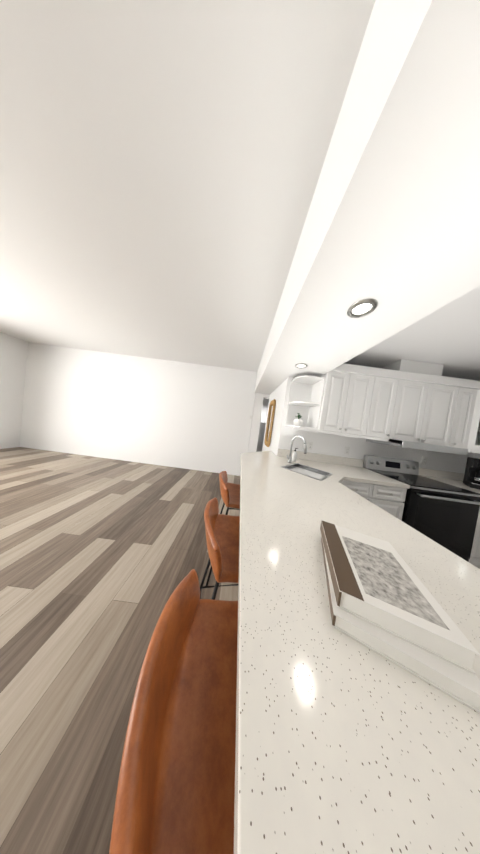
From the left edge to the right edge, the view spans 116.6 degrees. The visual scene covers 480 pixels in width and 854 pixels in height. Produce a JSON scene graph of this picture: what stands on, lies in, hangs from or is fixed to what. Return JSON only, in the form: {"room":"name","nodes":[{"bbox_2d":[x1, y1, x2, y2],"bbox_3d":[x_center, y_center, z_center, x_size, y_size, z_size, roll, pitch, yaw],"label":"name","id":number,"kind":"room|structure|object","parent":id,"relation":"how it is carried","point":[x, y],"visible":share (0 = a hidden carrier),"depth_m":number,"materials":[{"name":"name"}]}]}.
{"room":"kitchen","nodes":[
{"label":"kitchen","id":0,"kind":"room"},
{"bbox_2d":[0,332,27,448],"bbox_3d":[-5.471,-0.797,2.007,0.120,2.720,8.500,7,2,0],"label":"wall","id":1,"kind":"structure","parent":0,"point":[13,356],"depth_m":3.51,"materials":[{"name":"white paint"}]},
{"bbox_2d":[0,447,239,853],"bbox_3d":[0.142,1.351,1.972,11.570,0.080,8.620,7,2,0],"label":"floor","id":2,"kind":"structure","parent":0,"point":[101,559],"depth_m":0.96,"materials":[{"name":"brown wood"}]},
{"bbox_2d":[109,569,237,853],"bbox_3d":[-0.067,0.911,0.350,0.376,0.852,0.432,7,2,-8],"label":"bar stool","id":3,"kind":"object","parent":2,"relation":"on","point":[175,794],"visible":0.69,"depth_m":0.29,"materials":[{"name":"leather"}]},
{"bbox_2d":[200,497,239,599],"bbox_3d":[-0.063,0.895,0.850,0.376,0.852,0.432,7,2,-11],"label":"bar stool","id":4,"kind":"object","parent":2,"relation":"on","point":[222,535],"visible":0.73,"depth_m":0.77,"materials":[{"name":"leather"}]},
{"bbox_2d":[206,471,239,585],"bbox_3d":[-0.058,0.877,1.389,0.376,0.852,0.433,7,2,-7],"label":"bar stool","id":5,"kind":"object","parent":2,"relation":"on","point":[230,493],"visible":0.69,"depth_m":1.26,"materials":[{"name":"leather"}]},
{"bbox_2d":[256,422,265,451],"bbox_3d":[0.625,0.561,4.798,0.800,1.420,0.290,7,2,0],"label":"appliance","id":6,"kind":"object","parent":2,"relation":"on","point":[261,437],"visible":0.06,"depth_m":4.64,"materials":[{"name":"silver metal"}]},
{"bbox_2d":[234,451,479,853],"bbox_3d":[0.117,0.821,1.068,0.330,1.025,3.228,7,2,0],"label":"countertop","id":7,"kind":"structure","parent":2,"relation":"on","point":[358,691],"depth_m":0.25,"materials":[{"name":"white stone"}]},
{"bbox_2d":[320,520,479,721],"bbox_3d":[0.382,0.440,0.434,0.333,0.072,0.380,7,2,0],"label":"books","id":8,"kind":"object","parent":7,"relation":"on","point":[403,658],"depth_m":0.31,"materials":[{"name":"white paper"}]},
{"bbox_2d":[304,447,409,498],"bbox_3d":[1.272,0.973,1.064,1.020,1.025,3.228,7,2,0],"label":"base cabinet","id":9,"kind":"object","parent":2,"relation":"on","point":[355,466],"depth_m":1.84,"materials":[{"name":"white stone"}]},
{"bbox_2d":[274,447,479,662],"bbox_3d":[0.531,0.876,1.067,0.620,1.025,3.228,7,2,0],"label":"countertop","id":10,"kind":"structure","parent":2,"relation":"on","point":[446,584],"depth_m":0.62,"materials":[{"name":"white stone"}]},
{"bbox_2d":[291,448,298,461],"bbox_3d":[0.756,0.377,2.045,0.067,0.183,0.064,7,2,0],"label":"soap dispenser","id":11,"kind":"object","parent":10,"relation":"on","point":[294,455],"depth_m":2.02,"materials":[{"name":"white ceramic"}]},
{"bbox_2d":[286,435,306,463],"bbox_3d":[0.697,0.284,1.845,0.201,0.366,0.188,7,2,0],"label":"faucet","id":12,"kind":"object","parent":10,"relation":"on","point":[305,447],"depth_m":1.89,"materials":[{"name":"silver metal"}]},
{"bbox_2d":[280,462,333,501],"bbox_3d":[0.736,0.544,1.650,0.598,0.304,0.598,7,2,0],"label":"sink","id":13,"kind":"object","parent":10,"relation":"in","point":[295,470],"depth_m":1.67,"materials":[{"name":"metal"}]},
{"bbox_2d":[363,455,479,561],"bbox_3d":[2.166,1.022,1.884,0.758,1.105,0.716,7,2,0],"label":"range","id":14,"kind":"object","parent":2,"relation":"on","point":[445,515],"visible":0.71,"depth_m":1.59,"materials":[{"name":"black metal"}]},
{"bbox_2d":[419,468,479,568],"bbox_3d":[2.960,1.206,0.857,0.868,1.015,2.788,7,2,0],"label":"base cabinet","id":15,"kind":"object","parent":2,"relation":"on","point":[452,478],"visible":0.19,"depth_m":1.96,"materials":[{"name":"white stone"}]},
{"bbox_2d":[463,457,479,489],"bbox_3d":[3.092,0.599,1.825,0.319,0.366,0.331,6,3,-43],"label":"coffee machine","id":16,"kind":"object","parent":15,"relation":"on","point":[471,479],"visible":1,"depth_m":1.90,"materials":[{"name":"black plastic"}]},
{"bbox_2d":[20,342,256,475],"bbox_3d":[-2.556,-0.476,3.755,5.730,2.720,0.120,7,2,0],"label":"wall","id":17,"kind":"structure","parent":0,"point":[176,414],"depth_m":3.69,"materials":[{"name":"white paint"}]},
{"bbox_2d":[0,0,374,371],"bbox_3d":[-2.413,-1.717,1.951,5.705,0.100,8.500,7,2,0],"label":"ceiling","id":18,"kind":"structure","parent":0,"point":[161,163],"depth_m":0.76,"materials":[{"name":"white paint"}]},
{"bbox_2d":[247,393,263,452],"bbox_3d":[0.391,-0.089,3.723,0.205,2.720,0.180,7,2,0],"label":"wall column","id":19,"kind":"structure","parent":0,"point":[255,422],"depth_m":3.63,"materials":[{"name":"white paint"}]},
{"bbox_2d":[260,398,268,422],"bbox_3d":[0.909,-0.065,4.990,1.300,2.720,0.120,7,2,0],"label":"wall","id":20,"kind":"structure","parent":0,"point":[264,410],"depth_m":4.92,"materials":[{"name":"grey paint"}]},
{"bbox_2d":[262,381,284,453],"bbox_3d":[0.685,-0.026,3.002,0.120,2.720,1.300,7,2,0],"label":"wall","id":21,"kind":"structure","parent":0,"point":[277,393],"depth_m":2.64,"materials":[{"name":"white paint"}]},
{"bbox_2d":[264,399,275,446],"bbox_3d":[0.607,-0.077,3.031,0.046,0.950,0.509,7,2,0],"label":"wall mirror","id":22,"kind":"object","parent":21,"relation":"attached to","point":[270,418],"visible":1,"depth_m":3.01,"materials":[{"name":"gold glass"}]},
{"bbox_2d":[255,0,479,394],"bbox_3d":[0.747,-0.997,0.658,0.760,0.620,5.920,7,2,0],"label":"soffit beam","id":23,"kind":"structure","parent":0,"point":[391,226],"depth_m":0.49,"materials":[{"name":"white paint"}]},
{"bbox_2d":[295,363,307,367],"bbox_3d":[0.721,-0.720,1.749,0.139,0.009,0.139,7,2,-9],"label":"recessed light","id":24,"kind":"object","parent":23,"relation":"in","point":[300,365],"depth_m":1.74,"materials":[{"name":"silver metal"}]},
{"bbox_2d":[347,298,377,317],"bbox_3d":[0.713,-0.690,0.869,0.139,0.009,0.139,7,2,-9],"label":"recessed light","id":25,"kind":"object","parent":23,"relation":"in","point":[362,308],"depth_m":0.86,"materials":[{"name":"silver metal"}]},
{"bbox_2d":[275,363,478,473],"bbox_3d":[2.126,0.193,2.287,3.040,2.710,0.120,7,2,0],"label":"wall","id":26,"kind":"structure","parent":0,"point":[330,444],"depth_m":2.23,"materials":[{"name":"white paint"}]},
{"bbox_2d":[302,441,312,449],"bbox_3d":[1.015,0.276,2.234,0.155,0.118,0.010,7,2,0],"label":"electrical outlet plate","id":27,"kind":"object","parent":26,"relation":"attached to","point":[310,444],"depth_m":2.23,"materials":[{"name":"white plastic"}]},
{"bbox_2d":[305,364,384,438],"bbox_3d":[1.390,-0.438,2.040,0.674,1.030,0.340,7,2,0],"label":"upper cabinet","id":28,"kind":"object","parent":26,"relation":"attached to","point":[342,401],"depth_m":1.88,"materials":[{"name":"white wood"}]},
{"bbox_2d":[344,446,349,454],"bbox_3d":[1.610,0.354,2.232,0.075,0.118,0.009,7,2,0],"label":"electrical outlet plate","id":29,"kind":"object","parent":26,"relation":"attached to","point":[347,450],"depth_m":2.23,"materials":[{"name":"white plastic"}]},
{"bbox_2d":[361,359,408,442],"bbox_3d":[1.817,-0.382,2.038,0.415,1.030,0.340,7,2,0],"label":"upper cabinet","id":30,"kind":"object","parent":26,"relation":"attached to","point":[393,377],"depth_m":1.88,"materials":[{"name":"white wood"}]},
{"bbox_2d":[421,456,427,464],"bbox_3d":[2.770,0.506,2.227,0.075,0.118,0.009,7,2,0],"label":"electrical outlet plate","id":31,"kind":"object","parent":26,"relation":"attached to","point":[424,459],"depth_m":2.23,"materials":[{"name":"white plastic"}]},
{"bbox_2d":[397,360,456,446],"bbox_3d":[2.342,-0.313,2.036,0.874,1.030,0.340,7,2,0],"label":"upper cabinet","id":32,"kind":"object","parent":26,"relation":"attached to","point":[414,404],"depth_m":1.87,"materials":[{"name":"white wood"}]},
{"bbox_2d":[365,436,468,454],"bbox_3d":[2.270,0.239,1.974,0.760,0.077,0.503,7,2,0],"label":"range hood","id":33,"kind":"object","parent":32,"relation":"attached to","point":[405,443],"depth_m":1.72,"materials":[{"name":"silver metal"}]},
{"bbox_2d":[445,378,479,450],"bbox_3d":[2.828,-0.249,2.016,0.336,1.030,0.375,7,2,0],"label":"upper cabinet","id":34,"kind":"object","parent":26,"relation":"attached to","point":[466,400],"depth_m":1.87,"materials":[{"name":"white wood"}]},
{"bbox_2d":[473,407,479,446],"bbox_3d":[3.085,-0.100,1.725,0.328,0.694,0.328,7,2,0],"label":"upper cabinet","id":35,"kind":"object","parent":26,"relation":"attached to","point":[476,434],"depth_m":1.85,"materials":[{"name":"white wood"}]},
{"bbox_2d":[345,286,479,380],"bbox_3d":[3.672,-0.708,1.934,5.105,0.100,8.500,7,2,0],"label":"ceiling","id":36,"kind":"structure","parent":0,"point":[447,336],"depth_m":1.53,"materials":[{"name":"white paint"}]},
{"bbox_2d":[473,453,479,458],"bbox_3d":[3.535,0.608,-0.022,0.120,2.410,4.500,7,2,0],"label":"wall","id":37,"kind":"structure","parent":0,"point":[476,455],"depth_m":2.20,"materials":[{"name":"white paint"}]}
]}

